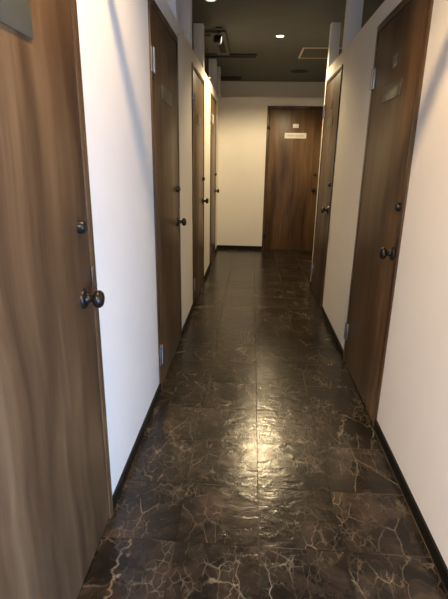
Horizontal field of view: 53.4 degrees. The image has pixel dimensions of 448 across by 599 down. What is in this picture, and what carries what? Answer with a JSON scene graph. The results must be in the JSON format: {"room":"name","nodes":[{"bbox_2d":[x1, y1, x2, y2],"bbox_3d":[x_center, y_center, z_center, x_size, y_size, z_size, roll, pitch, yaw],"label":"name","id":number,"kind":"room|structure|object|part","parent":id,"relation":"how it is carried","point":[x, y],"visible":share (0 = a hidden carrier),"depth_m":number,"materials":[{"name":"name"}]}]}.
{"room":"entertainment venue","nodes":[
{"label":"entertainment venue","id":0,"kind":"room"},
{"bbox_2d":[76,0,218,494],"bbox_3d":[-0.417,-0.426,2.130,0.100,2.106,9.261,2,18,3],"label":"wall","id":1,"kind":"structure","parent":0,"point":[113,34],"depth_m":1.81,"materials":[{"name":"white paint"}]},
{"bbox_2d":[0,0,112,598],"bbox_3d":[-0.460,-0.022,1.019,0.169,2.000,0.810,2,18,3],"label":"door","id":2,"kind":"structure","parent":1,"relation":"in","point":[56,500],"depth_m":1.09,"materials":[{"name":"brown wood"}]},
{"bbox_3d":[-0.426,-0.557,0.819,0.004,0.072,0.300,2,18,3],"label":"sign plate","id":3,"kind":"part","parent":2,"relation":"part of","materials":[{"name":"plastic"}]},
{"bbox_3d":[-0.487,-0.024,1.026,0.114,2.000,0.800,2,18,3],"label":"frame","id":4,"kind":"part","parent":2,"relation":"part of","materials":[{"name":"brown wood"}]},
{"bbox_3d":[-0.408,-0.071,1.392,0.002,0.063,0.017,2,18,3],"label":"latch plate","id":5,"kind":"part","parent":2,"relation":"part of","materials":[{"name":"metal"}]},
{"bbox_3d":[-0.378,-0.001,1.332,0.038,0.054,0.054,2,18,3],"label":"knob","id":6,"kind":"part","parent":2,"relation":"part of","materials":[{"name":"brown metal"}]},
{"bbox_2d":[112,245,217,511],"bbox_3d":[-0.385,0.586,2.336,0.009,0.052,9.252,2,18,3],"label":"baseboard","id":7,"kind":"structure","parent":1,"relation":"attached to","point":[123,477],"depth_m":2.09,"materials":[{"name":"black plastic"}]},
{"bbox_2d":[148,0,185,389],"bbox_3d":[-0.354,-0.538,2.666,0.169,2.000,0.806,2,18,3],"label":"door","id":8,"kind":"structure","parent":1,"relation":"in","point":[163,42],"depth_m":2.56,"materials":[{"name":"brown wood"}]},
{"bbox_3d":[-0.317,-1.130,2.483,0.004,0.072,0.300,2,18,3],"label":"sign plate","id":9,"kind":"part","parent":8,"relation":"part of","materials":[{"name":"plastic"}]},
{"bbox_3d":[-0.271,-0.520,2.986,0.038,0.054,0.054,2,18,3],"label":"knob","id":10,"kind":"part","parent":8,"relation":"part of","materials":[{"name":"brown metal"}]},
{"bbox_2d":[166,0,177,20],"bbox_3d":[-0.334,-1.909,2.707,0.095,0.379,0.095,2,18,3],"label":"post","id":11,"kind":"object","parent":1,"relation":"on","point":[173,4],"visible":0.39,"depth_m":2.70,"materials":[{"name":"paint"}]},
{"bbox_2d":[178,0,191,46],"bbox_3d":[-0.292,-2.111,3.351,0.095,0.379,0.095,2,18,3],"label":"post","id":12,"kind":"object","parent":1,"relation":"on","point":[184,6],"visible":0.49,"depth_m":3.31,"materials":[{"name":"paint"}]},
{"bbox_2d":[193,23,204,68],"bbox_3d":[-0.236,-2.382,4.213,0.095,0.379,0.095,2,18,3],"label":"post","id":13,"kind":"object","parent":1,"relation":"on","point":[198,28],"visible":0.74,"depth_m":4.16,"materials":[{"name":"paint"}]},
{"bbox_2d":[192,62,208,304],"bbox_3d":[-0.259,-1.001,4.141,0.169,2.000,0.880,2,18,3],"label":"door","id":14,"kind":"structure","parent":1,"relation":"in","point":[198,178],"depth_m":4.05,"materials":[{"name":"brown wood"}]},
{"bbox_3d":[-0.221,-1.593,3.958,0.004,0.072,0.300,2,18,3],"label":"sign plate","id":15,"kind":"part","parent":14,"relation":"part of","materials":[{"name":"plastic"}]},
{"bbox_2d":[209,58,216,90],"bbox_3d":[-0.144,-2.831,5.644,0.095,0.379,0.095,2,18,3],"label":"post","id":16,"kind":"object","parent":1,"relation":"on","point":[212,62],"visible":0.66,"depth_m":5.59,"materials":[{"name":"paint"}]},
{"bbox_2d":[210,93,218,266],"bbox_3d":[-0.162,-1.470,5.636,0.169,2.000,0.766,2,18,3],"label":"door","id":17,"kind":"structure","parent":1,"relation":"in","point":[213,109],"depth_m":5.57,"materials":[{"name":"brown wood"}]},
{"bbox_2d":[216,66,220,96],"bbox_3d":[-0.076,-2.978,6.115,0.053,0.379,0.095,2,18,3],"label":"post","id":18,"kind":"object","parent":1,"relation":"on","point":[218,90],"visible":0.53,"depth_m":6.08,"materials":[{"name":"paint"}]},
{"bbox_2d":[77,249,447,598],"bbox_3d":[0.290,0.492,2.892,5.500,0.080,10.450,2,18,3],"label":"floor","id":19,"kind":"structure","parent":0,"point":[260,469],"depth_m":1.92,"materials":[{"name":"stone"}]},
{"bbox_2d":[217,97,323,245],"bbox_3d":[1.609,-1.737,6.398,3.395,2.106,0.100,2,18,3],"label":"wall","id":20,"kind":"structure","parent":0,"point":[242,121],"depth_m":6.37,"materials":[{"name":"white paint"}]},
{"bbox_2d":[218,245,261,249],"bbox_3d":[1.589,-0.741,6.655,3.395,0.052,0.009,2,18,3],"label":"baseboard","id":21,"kind":"structure","parent":20,"relation":"attached to","point":[219,246],"depth_m":6.72,"materials":[{"name":"black plastic"}]},
{"bbox_2d":[262,106,322,250],"bbox_3d":[0.987,-1.698,6.418,0.806,2.000,0.169,2,18,3],"label":"door","id":22,"kind":"structure","parent":20,"relation":"in","point":[294,133],"depth_m":6.37,"materials":[{"name":"brown wood"}]},
{"bbox_3d":[0.995,-2.281,6.206,0.300,0.072,0.004,2,18,3],"label":"sign plate","id":23,"kind":"part","parent":22,"relation":"part of","materials":[{"name":"white plastic"}]},
{"bbox_2d":[220,81,325,97],"bbox_3d":[0.634,-2.308,7.530,5.500,2.485,0.100,2,18,3],"label":"wall","id":24,"kind":"structure","parent":0,"point":[228,88],"depth_m":7.14,"materials":[{"name":"white paint"}]},
{"bbox_2d":[192,0,384,81],"bbox_3d":[0.331,-1.955,2.122,5.500,0.080,10.450,2,18,3],"label":"ceiling","id":25,"kind":"structure","parent":0,"point":[250,26],"depth_m":4.31,"materials":[{"name":"grey paint"}]},
{"bbox_2d":[192,30,229,54],"bbox_3d":[-0.435,-2.746,4.795,0.960,0.040,0.960,2,18,3],"label":"air conditioner","id":26,"kind":"object","parent":25,"relation":"attached to","point":[210,48],"visible":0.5,"depth_m":4.74,"materials":[{"name":"beige plastic"}]},
{"bbox_2d":[218,37,226,52],"bbox_3d":[-0.026,-2.721,4.776,0.070,0.005,0.660,2,18,3],"label":"outlet","id":27,"kind":"object","parent":26,"relation":"attached to","point":[222,48],"depth_m":4.82,"materials":[{"name":"white plastic"}]},
{"bbox_2d":[213,27,221,44],"bbox_3d":[-0.059,-2.518,4.267,0.082,0.146,0.086,2,18,3],"label":"spotlight","id":28,"kind":"object","parent":25,"relation":"attached to","point":[217,40],"visible":1,"depth_m":4.25,"materials":[{"name":"black metal"}]},
{"bbox_2d":[208,76,241,79],"bbox_3d":[-0.272,-3.393,6.828,1.093,0.022,0.160,2,18,3],"label":"ceiling vent","id":29,"kind":"object","parent":25,"relation":"in","point":[222,77],"visible":0.41,"depth_m":6.82,"materials":[{"name":"black metal"}]},
{"bbox_2d":[204,54,256,57],"bbox_3d":[-0.285,-2.929,5.353,1.358,0.022,0.120,2,18,3],"label":"ceiling vent","id":30,"kind":"object","parent":25,"relation":"in","point":[230,55],"visible":0.41,"depth_m":5.36,"materials":[{"name":"black metal"}]},
{"bbox_2d":[288,69,308,72],"bbox_3d":[1.045,-3.188,6.230,0.290,0.012,0.290,2,18,3],"label":"ceiling speaker","id":31,"kind":"object","parent":25,"relation":"attached to","point":[292,70],"visible":1,"depth_m":6.20,"materials":[{"name":"black plastic"}]},
{"bbox_2d":[290,70,307,72],"bbox_3d":[1.045,-3.188,6.230,0.260,0.012,0.260,2,18,3],"label":"speaker grille","id":32,"kind":"object","parent":31,"relation":"attached to","point":[291,71],"depth_m":6.21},
{"bbox_2d":[298,48,341,58],"bbox_3d":[1.152,-2.857,5.172,0.530,0.006,0.530,2,18,3],"label":"ceiling hatch","id":33,"kind":"object","parent":25,"relation":"attached to","point":[313,53],"visible":0.5,"depth_m":5.18,"materials":[{"name":"metal"}]},
{"bbox_2d":[311,0,447,567],"bbox_3d":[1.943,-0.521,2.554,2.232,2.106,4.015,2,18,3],"label":"wall","id":34,"kind":"structure","parent":0,"point":[412,417],"depth_m":1.78,"materials":[{"name":"white paint"}]},
{"bbox_2d":[311,64,342,309],"bbox_3d":[0.942,-0.963,4.082,0.169,2.000,0.775,2,18,3],"label":"door","id":35,"kind":"structure","parent":34,"relation":"in","point":[331,108],"depth_m":4.00,"materials":[{"name":"brown wood"}]},
{"bbox_3d":[0.924,-1.553,3.892,0.004,0.072,0.300,2,18,3],"label":"sign plate","id":36,"kind":"part","parent":35,"relation":"part of","materials":[{"name":"plastic"}]},
{"bbox_2d":[327,22,340,69],"bbox_3d":[1.012,-2.327,4.106,0.085,0.379,0.085,2,18,3],"label":"post","id":37,"kind":"object","parent":34,"relation":"on","point":[335,27],"visible":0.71,"depth_m":4.06,"materials":[{"name":"paint"}]},
{"bbox_2d":[342,0,363,50],"bbox_3d":[0.977,-2.099,3.379,0.110,0.379,0.110,2,18,3],"label":"post","id":38,"kind":"object","parent":34,"relation":"on","point":[354,8],"visible":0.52,"depth_m":3.33,"materials":[{"name":"paint"}]},
{"bbox_2d":[309,281,447,591],"bbox_3d":[0.809,0.421,2.923,0.009,0.052,4.015,2,18,3],"label":"baseboard","id":39,"kind":"structure","parent":34,"relation":"attached to","point":[426,534],"depth_m":1.75,"materials":[{"name":"black plastic"}]},
{"bbox_2d":[343,0,433,427],"bbox_3d":[0.830,-0.422,2.358,0.169,2.000,0.833,2,18,3],"label":"door","id":40,"kind":"structure","parent":34,"relation":"in","point":[397,72],"depth_m":2.24,"materials":[{"name":"brown wood"}]},
{"bbox_3d":[0.742,-0.215,2.070,0.038,0.054,0.054,2,18,3],"label":"knob","id":41,"kind":"part","parent":40,"relation":"part of","materials":[{"name":"brown metal"}]},
{"bbox_3d":[0.813,-1.012,2.168,0.004,0.072,0.300,2,18,3],"label":"sign plate","id":42,"kind":"part","parent":40,"relation":"part of","materials":[{"name":"plastic"}]},
{"bbox_3d":[0.815,-1.137,2.124,0.003,0.055,0.075,2,18,3],"label":"number plate","id":43,"kind":"part","parent":40,"relation":"part of","materials":[{"name":"plastic"}]}
]}

